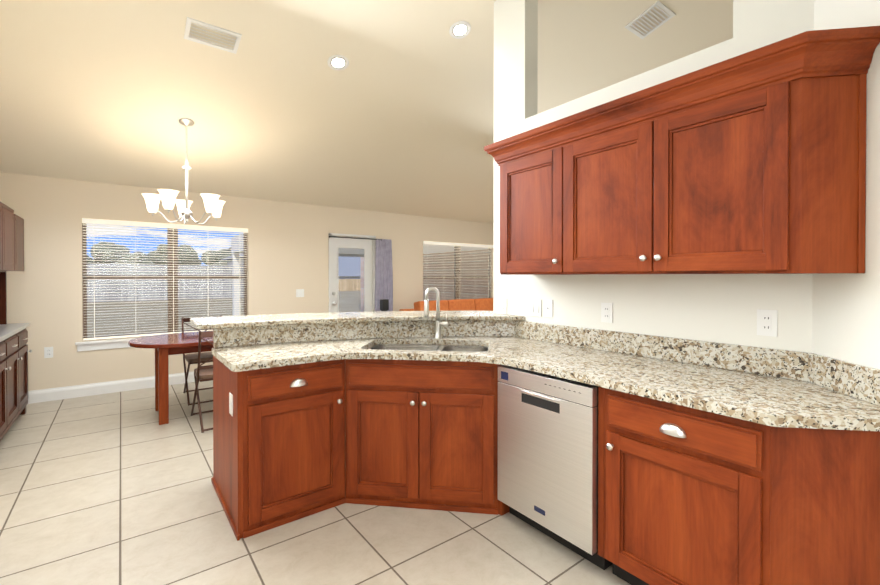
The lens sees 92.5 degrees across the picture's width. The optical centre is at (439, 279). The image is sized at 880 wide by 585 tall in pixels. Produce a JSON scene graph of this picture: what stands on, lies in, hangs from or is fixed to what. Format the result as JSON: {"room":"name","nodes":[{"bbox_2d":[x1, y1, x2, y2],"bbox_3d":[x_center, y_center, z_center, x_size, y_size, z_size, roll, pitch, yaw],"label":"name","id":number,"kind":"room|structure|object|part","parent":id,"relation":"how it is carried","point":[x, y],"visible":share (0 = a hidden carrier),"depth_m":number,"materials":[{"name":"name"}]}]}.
{"room":"kitchen","nodes":[
{"label":"kitchen","id":0,"kind":"room"},
{"bbox_2d":[0,172,493,390],"bbox_3d":[-1.436,-1.199,6.816,8.650,5.024,0.140,0,1,-37],"label":"wall","id":1,"kind":"structure","parent":0,"point":[287,251],"depth_m":5.20,"materials":[{"name":"beige paint"}]},
{"bbox_2d":[44,347,52,357],"bbox_3d":[-4.267,0.799,4.593,0.072,0.118,0.008,0,1,-37],"label":"electrical outlet plate","id":2,"kind":"object","parent":1,"relation":"attached to","point":[48,352],"depth_m":4.59,"materials":[{"name":"white plastic"}]},
{"bbox_2d":[75,338,135,351],"bbox_3d":[-3.358,0.757,5.311,1.876,0.104,0.130,0,1,-37],"label":"window sill","id":3,"kind":"structure","parent":1,"relation":"attached to","point":[101,345],"depth_m":4.86,"materials":[{"name":"white wood"}]},
{"bbox_2d":[28,371,194,403],"bbox_3d":[-3.246,1.256,5.365,3.710,0.135,0.016,0,1,-37],"label":"baseboard","id":4,"kind":"structure","parent":1,"relation":"attached to","point":[57,393],"depth_m":4.84,"materials":[{"name":"white"}]},
{"bbox_3d":[-3.410,0.003,5.374,1.759,1.403,0.060,0,1,-37],"label":"frame","id":5,"kind":"part","parent":1,"relation":"part of","materials":[{"name":"brown metal"}]},
{"bbox_2d":[82,218,247,340],"bbox_3d":[-3.359,-0.001,5.307,1.748,1.386,0.066,0,1,-37],"label":"window blinds","id":6,"kind":"object","parent":1,"relation":"attached to","point":[120,223],"visible":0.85,"depth_m":5.21,"materials":[{"name":"beige plastic"}]},
{"bbox_2d":[296,289,303,296],"bbox_3d":[-2.074,0.207,6.248,0.117,0.118,0.010,0,1,-37],"label":"light switch","id":7,"kind":"object","parent":1,"relation":"attached to","point":[299,292],"depth_m":6.25,"materials":[{"name":"white plastic"}]},
{"bbox_2d":[329,233,375,312],"bbox_3d":[-1.433,0.297,6.815,0.824,2.032,0.162,0,1,-37],"label":"door","id":8,"kind":"structure","parent":1,"relation":"attached to","point":[368,246],"depth_m":6.83,"materials":[{"name":"white"}]},
{"bbox_2d":[329,236,392,310],"bbox_3d":[-1.262,0.296,6.822,1.132,1.933,0.076,0,1,-37],"label":"curtain","id":9,"kind":"object","parent":1,"relation":"attached to","point":[383,275],"visible":0.46,"depth_m":7.05,"materials":[{"name":"purple fabric"}]},
{"bbox_3d":[0.341,-0.007,8.214,1.783,1.383,0.060,0,1,-37],"label":"frame","id":10,"kind":"part","parent":1,"relation":"part of","materials":[{"name":"brown metal"}]},
{"bbox_2d":[423,241,493,299],"bbox_3d":[0.391,-0.011,8.147,1.772,1.366,0.066,0,1,-37],"label":"window blinds","id":11,"kind":"object","parent":1,"relation":"attached to","point":[447,244],"visible":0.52,"depth_m":8.12,"materials":[{"name":"beige plastic"}]},
{"bbox_2d":[0,380,630,584],"bbox_3d":[1.206,1.398,3.322,9.000,0.120,9.150,0,1,-37],"label":"floor","id":12,"kind":"structure","parent":0,"point":[116,488],"depth_m":2.26,"materials":[{"name":"tile"}]},
{"bbox_2d":[0,202,31,440],"bbox_3d":[-3.813,0.329,3.465,0.484,2.015,1.590,0,1,-37],"label":"hutch","id":13,"kind":"object","parent":12,"relation":"on","point":[14,351],"visible":1,"depth_m":3.70,"materials":[{"name":"brown wood"}]},
{"bbox_2d":[128,331,212,424],"bbox_3d":[-2.264,0.955,4.423,1.620,0.750,0.860,0,1,-37],"label":"dining table","id":14,"kind":"object","parent":12,"relation":"on","point":[164,345],"visible":0.5,"depth_m":3.89,"materials":[{"name":"brown wood"}]},
{"bbox_2d":[181,316,220,405],"bbox_3d":[-2.639,0.881,4.751,0.420,0.881,0.594,0,1,-37],"label":"folding chair","id":15,"kind":"object","parent":12,"relation":"on","point":[192,358],"visible":0.5,"depth_m":4.63,"materials":[{"name":"brown metal"}]},
{"bbox_2d":[191,331,212,432],"bbox_3d":[-2.077,0.887,3.976,0.420,0.881,0.594,0,1,-37],"label":"folding chair","id":16,"kind":"object","parent":12,"relation":"on","point":[203,373],"visible":0.44,"depth_m":3.75,"materials":[{"name":"brown metal"}]},
{"bbox_2d":[211,323,513,540],"bbox_3d":[-0.476,0.822,2.955,1.863,1.040,0.967,0,1,-37],"label":"base cabinet","id":17,"kind":"object","parent":12,"relation":"on","point":[267,475],"depth_m":2.36,"materials":[{"name":"brown wood"}]},
{"bbox_2d":[229,392,232,415],"bbox_3d":[-1.148,0.688,2.315,0.006,0.115,0.075,0,1,-37],"label":"outlet","id":18,"kind":"object","parent":17,"relation":"attached to","point":[230,393],"depth_m":2.31,"materials":[{"name":"white plastic"}]},
{"bbox_2d":[190,303,524,350],"bbox_3d":[-0.487,0.285,3.044,2.176,0.032,1.328,0,1,-37],"label":"countertop","id":19,"kind":"structure","parent":17,"relation":"on","point":[229,332],"depth_m":2.96,"materials":[{"name":"beige stone"}]},
{"bbox_2d":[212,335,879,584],"bbox_3d":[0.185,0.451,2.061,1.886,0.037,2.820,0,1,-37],"label":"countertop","id":20,"kind":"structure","parent":17,"relation":"on","point":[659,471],"depth_m":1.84,"materials":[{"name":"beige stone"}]},
{"bbox_2d":[369,344,488,351],"bbox_3d":[-0.081,0.567,2.754,0.840,0.200,0.480,0,0,8],"label":"sink","id":21,"kind":"object","parent":20,"relation":"in","point":[422,347],"depth_m":2.95,"materials":[{"name":"metal"}]},
{"bbox_2d":[424,287,447,338],"bbox_3d":[-0.025,0.240,3.003,0.159,0.370,0.108,0,1,-37],"label":"faucet","id":22,"kind":"object","parent":20,"relation":"on","point":[439,318],"depth_m":3.01,"materials":[{"name":"silver metal"}]},
{"bbox_2d":[498,365,612,569],"bbox_3d":[0.747,0.914,2.310,0.620,0.862,0.598,0,1,-37],"label":"dishwasher","id":23,"kind":"object","parent":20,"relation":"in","point":[549,426],"depth_m":2.07,"materials":[{"name":"silver metal"}]},
{"bbox_2d":[380,299,388,310],"bbox_3d":[-0.894,0.819,6.752,0.214,0.990,0.220,0,1,-37],"label":"speaker stand","id":24,"kind":"object","parent":12,"relation":"on","point":[384,304],"visible":0.42,"depth_m":6.71,"materials":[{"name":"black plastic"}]},
{"bbox_2d":[345,359,497,514],"bbox_3d":[-0.093,0.906,2.667,0.915,0.878,0.494,0,0,8],"label":"base cabinet","id":25,"kind":"object","parent":12,"relation":"on","point":[420,433],"depth_m":2.45,"materials":[{"name":"brown wood"}]},
{"bbox_2d":[399,298,492,310],"bbox_3d":[0.470,0.836,7.503,2.280,0.945,0.950,0,1,-37],"label":"couch","id":26,"kind":"object","parent":12,"relation":"on","point":[482,304],"visible":0.17,"depth_m":7.52,"materials":[{"name":"fabric"}]},
{"bbox_2d":[0,0,732,223],"bbox_3d":[1.270,-2.450,3.210,9.200,2.772,9.136,0,1,-37],"label":"ceiling","id":27,"kind":"structure","parent":0,"point":[396,115],"depth_m":3.93,"materials":[{"name":"beige paint"}]},
{"bbox_2d":[142,118,224,224],"bbox_3d":[-2.469,-1.041,4.099,0.714,0.995,0.688,0,1,-37],"label":"chandelier","id":28,"kind":"object","parent":27,"relation":"hanging from","point":[213,204],"visible":1,"depth_m":3.99,"materials":[{"name":"white glass"}]},
{"bbox_2d":[184,17,241,53],"bbox_3d":[-1.712,-1.832,3.177,0.360,0.018,0.210,0,-15,-37],"label":"ceiling vent","id":29,"kind":"object","parent":27,"relation":"in","point":[202,24],"visible":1,"depth_m":3.16,"materials":[{"name":"white metal"}]},
{"bbox_2d":[327,55,348,69],"bbox_3d":[-0.880,-1.872,3.643,0.184,0.008,0.184,0,-15,-37],"label":"recessed light","id":30,"kind":"object","parent":27,"relation":"in","point":[337,62],"visible":1,"depth_m":3.64,"materials":[{"name":"white"}]},
{"bbox_2d":[449,21,470,38],"bbox_3d":[0.168,-2.075,3.508,0.184,0.008,0.184,0,-15,-37],"label":"recessed light","id":31,"kind":"object","parent":27,"relation":"in","point":[459,29],"visible":1,"depth_m":3.50,"materials":[{"name":"white"}]},
{"bbox_2d":[625,0,675,38],"bbox_3d":[1.873,-2.305,3.757,0.310,0.018,0.310,0,-15,-37],"label":"ceiling vent","id":32,"kind":"object","parent":27,"relation":"in","point":[664,8],"visible":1,"depth_m":3.74,"materials":[{"name":"white metal"}]},
{"bbox_2d":[493,0,813,352],"bbox_3d":[1.095,-1.169,2.530,0.140,5.024,2.050,0,1,-37],"label":"wall","id":33,"kind":"structure","parent":0,"point":[720,308],"depth_m":2.33,"materials":[{"name":"white paint"}]},
{"bbox_2d":[500,298,506,313],"bbox_3d":[0.483,0.205,3.225,0.008,0.118,0.072,0,1,-37],"label":"electrical outlet plate","id":34,"kind":"object","parent":33,"relation":"attached to","point":[503,301],"depth_m":3.22,"materials":[{"name":"white plastic"}]},
{"bbox_2d":[496,138,559,274],"bbox_3d":[0.676,-0.410,2.681,0.347,0.764,0.506,0,1,-37],"label":"upper cabinet","id":35,"kind":"object","parent":33,"relation":"attached to","point":[530,176],"depth_m":2.57,"materials":[{"name":"brown wood"}]},
{"bbox_2d":[528,299,541,316],"bbox_3d":[0.669,0.202,2.979,0.010,0.118,0.117,0,1,-37],"label":"electrical outlet plate","id":36,"kind":"object","parent":33,"relation":"attached to","point":[534,306],"depth_m":2.98,"materials":[{"name":"white plastic"}]},
{"bbox_2d":[541,299,552,316],"bbox_3d":[0.741,0.199,2.884,0.009,0.118,0.072,0,1,-37],"label":"electrical outlet plate","id":37,"kind":"object","parent":33,"relation":"attached to","point":[548,304],"depth_m":2.88,"materials":[{"name":"white plastic"}]},
{"bbox_2d":[601,303,612,322],"bbox_3d":[1.005,0.201,2.537,0.008,0.118,0.072,0,1,-37],"label":"electrical outlet plate","id":38,"kind":"object","parent":33,"relation":"attached to","point":[606,308],"depth_m":2.53,"materials":[{"name":"white plastic"}]},
{"bbox_2d":[514,319,817,382],"bbox_3d":[1.069,0.369,2.439,0.021,0.122,1.696,0,1,-37],"label":"backsplash","id":39,"kind":"structure","parent":33,"relation":"attached to","point":[763,361],"depth_m":2.16,"materials":[{"name":"beige stone"}]},
{"bbox_2d":[560,38,871,274],"bbox_3d":[1.188,-0.405,2.004,0.347,0.764,1.192,0,1,-37],"label":"upper cabinet","id":40,"kind":"object","parent":33,"relation":"attached to","point":[752,162],"depth_m":1.72,"materials":[{"name":"brown wood"}]},
{"bbox_3d":[1.005,-0.812,2.196,0.405,0.132,1.827,0,1,-37],"label":"crown","id":41,"kind":"part","parent":40,"relation":"part of","materials":[{"name":"brown wood"}]},
{"bbox_2d":[757,309,777,336],"bbox_3d":[1.480,0.198,1.907,0.009,0.118,0.075,0,1,-37],"label":"electrical outlet plate","id":42,"kind":"object","parent":33,"relation":"attached to","point":[767,321],"depth_m":1.90,"materials":[{"name":"white plastic"}]},
{"bbox_2d":[812,0,879,369],"bbox_3d":[1.599,-1.158,1.020,1.080,5.024,1.230,0,1,-37],"label":"wall","id":43,"kind":"structure","parent":0,"point":[846,317],"depth_m":0.95,"materials":[{"name":"white paint"}]},
{"label":"outside","id":44,"kind":"structure","parent":0,"visible":0},
{"bbox_2d":[87,291,360,336],"bbox_3d":[-38.455,0.959,58.992,130.000,0.270,152.000,0,1,-37],"label":"ground","id":45,"kind":"structure","parent":44,"point":[347,303],"depth_m":15.99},
{"bbox_2d":[87,255,104,263],"bbox_3d":[-70.680,-2.551,86.451,9.095,6.400,8.573,0,1,-37],"label":"tree","id":46,"kind":"object","parent":45,"relation":"on","point":[90,262],"depth_m":84.21,"materials":[{"name":"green plant"}]},
{"bbox_2d":[90,242,136,264],"bbox_3d":[-65.460,-3.387,84.832,7.533,8.096,8.430,0,1,-37],"label":"tree","id":47,"kind":"object","parent":45,"relation":"on","point":[111,253],"depth_m":81.73,"materials":[{"name":"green plant"}]},
{"bbox_2d":[125,252,153,264],"bbox_3d":[-63.062,-2.580,87.669,5.859,6.442,6.832,0,1,-37],"label":"tree","id":48,"kind":"object","parent":45,"relation":"on","point":[137,256],"depth_m":86.91,"materials":[{"name":"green plant"}]},
{"bbox_2d":[147,245,181,264],"bbox_3d":[-60.789,-3.589,93.048,6.459,8.383,6.040,0,1,-37],"label":"tree","id":49,"kind":"object","parent":45,"relation":"on","point":[156,258],"depth_m":91.30,"materials":[{"name":"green plant"}]},
{"bbox_2d":[87,264,243,301],"bbox_3d":[-25.258,0.288,13.823,36.500,1.950,0.060,0,1,-37],"label":"fence","id":50,"kind":"object","parent":45,"relation":"on","point":[130,293],"depth_m":21.75,"materials":[{"name":"grey wood"}]},
{"bbox_2d":[178,244,201,263],"bbox_3d":[-59.844,-3.917,100.193,5.921,8.939,7.730,0,1,-37],"label":"tree","id":51,"kind":"object","parent":45,"relation":"on","point":[189,255],"depth_m":97.72,"materials":[{"name":"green plant"}]},
{"bbox_2d":[201,249,231,265],"bbox_3d":[-49.723,-3.132,95.180,6.896,7.439,8.746,0,1,-37],"label":"tree","id":52,"kind":"object","parent":45,"relation":"on","point":[210,259],"depth_m":94.15,"materials":[{"name":"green plant"}]},
{"bbox_2d":[222,253,243,265],"bbox_3d":[-13.558,-1.033,34.556,6.800,4.300,8.000,0,1,-37],"label":"house","id":53,"kind":"structure","parent":45,"relation":"on","point":[241,262],"depth_m":33.29,"materials":[{"name":"white"}]},
{"bbox_2d":[338,256,360,278],"bbox_3d":[-11.620,-1.205,51.705,25.000,4.400,13.000,0,1,-37],"label":"sky","id":54,"kind":"structure","parent":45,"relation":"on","point":[350,264],"depth_m":47.18,"materials":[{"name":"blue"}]},
{"bbox_2d":[339,279,360,290],"bbox_3d":[2.840,0.491,43.889,30.400,1.120,0.060,0,1,-37],"label":"fence","id":55,"kind":"object","parent":45,"relation":"on","point":[349,284],"depth_m":35.86,"materials":[{"name":"beige wood"}]},
{"bbox_2d":[231,234,482,315],"bbox_3d":[-1.716,0.162,10.484,5.200,2.550,5.990,0,1,-37],"label":"porch","id":56,"kind":"object","parent":45,"relation":"on","point":[351,252],"depth_m":11.21,"materials":[{"name":"white"}]},
{"bbox_2d":[360,249,487,311],"bbox_3d":[-0.377,-0.258,13.283,0.280,3.350,8.840,0,1,-37],"label":"brick","id":57,"kind":"object","parent":45,"relation":"on","point":[481,289],"depth_m":12.12,"materials":[{"name":"brown brick"}]}
]}

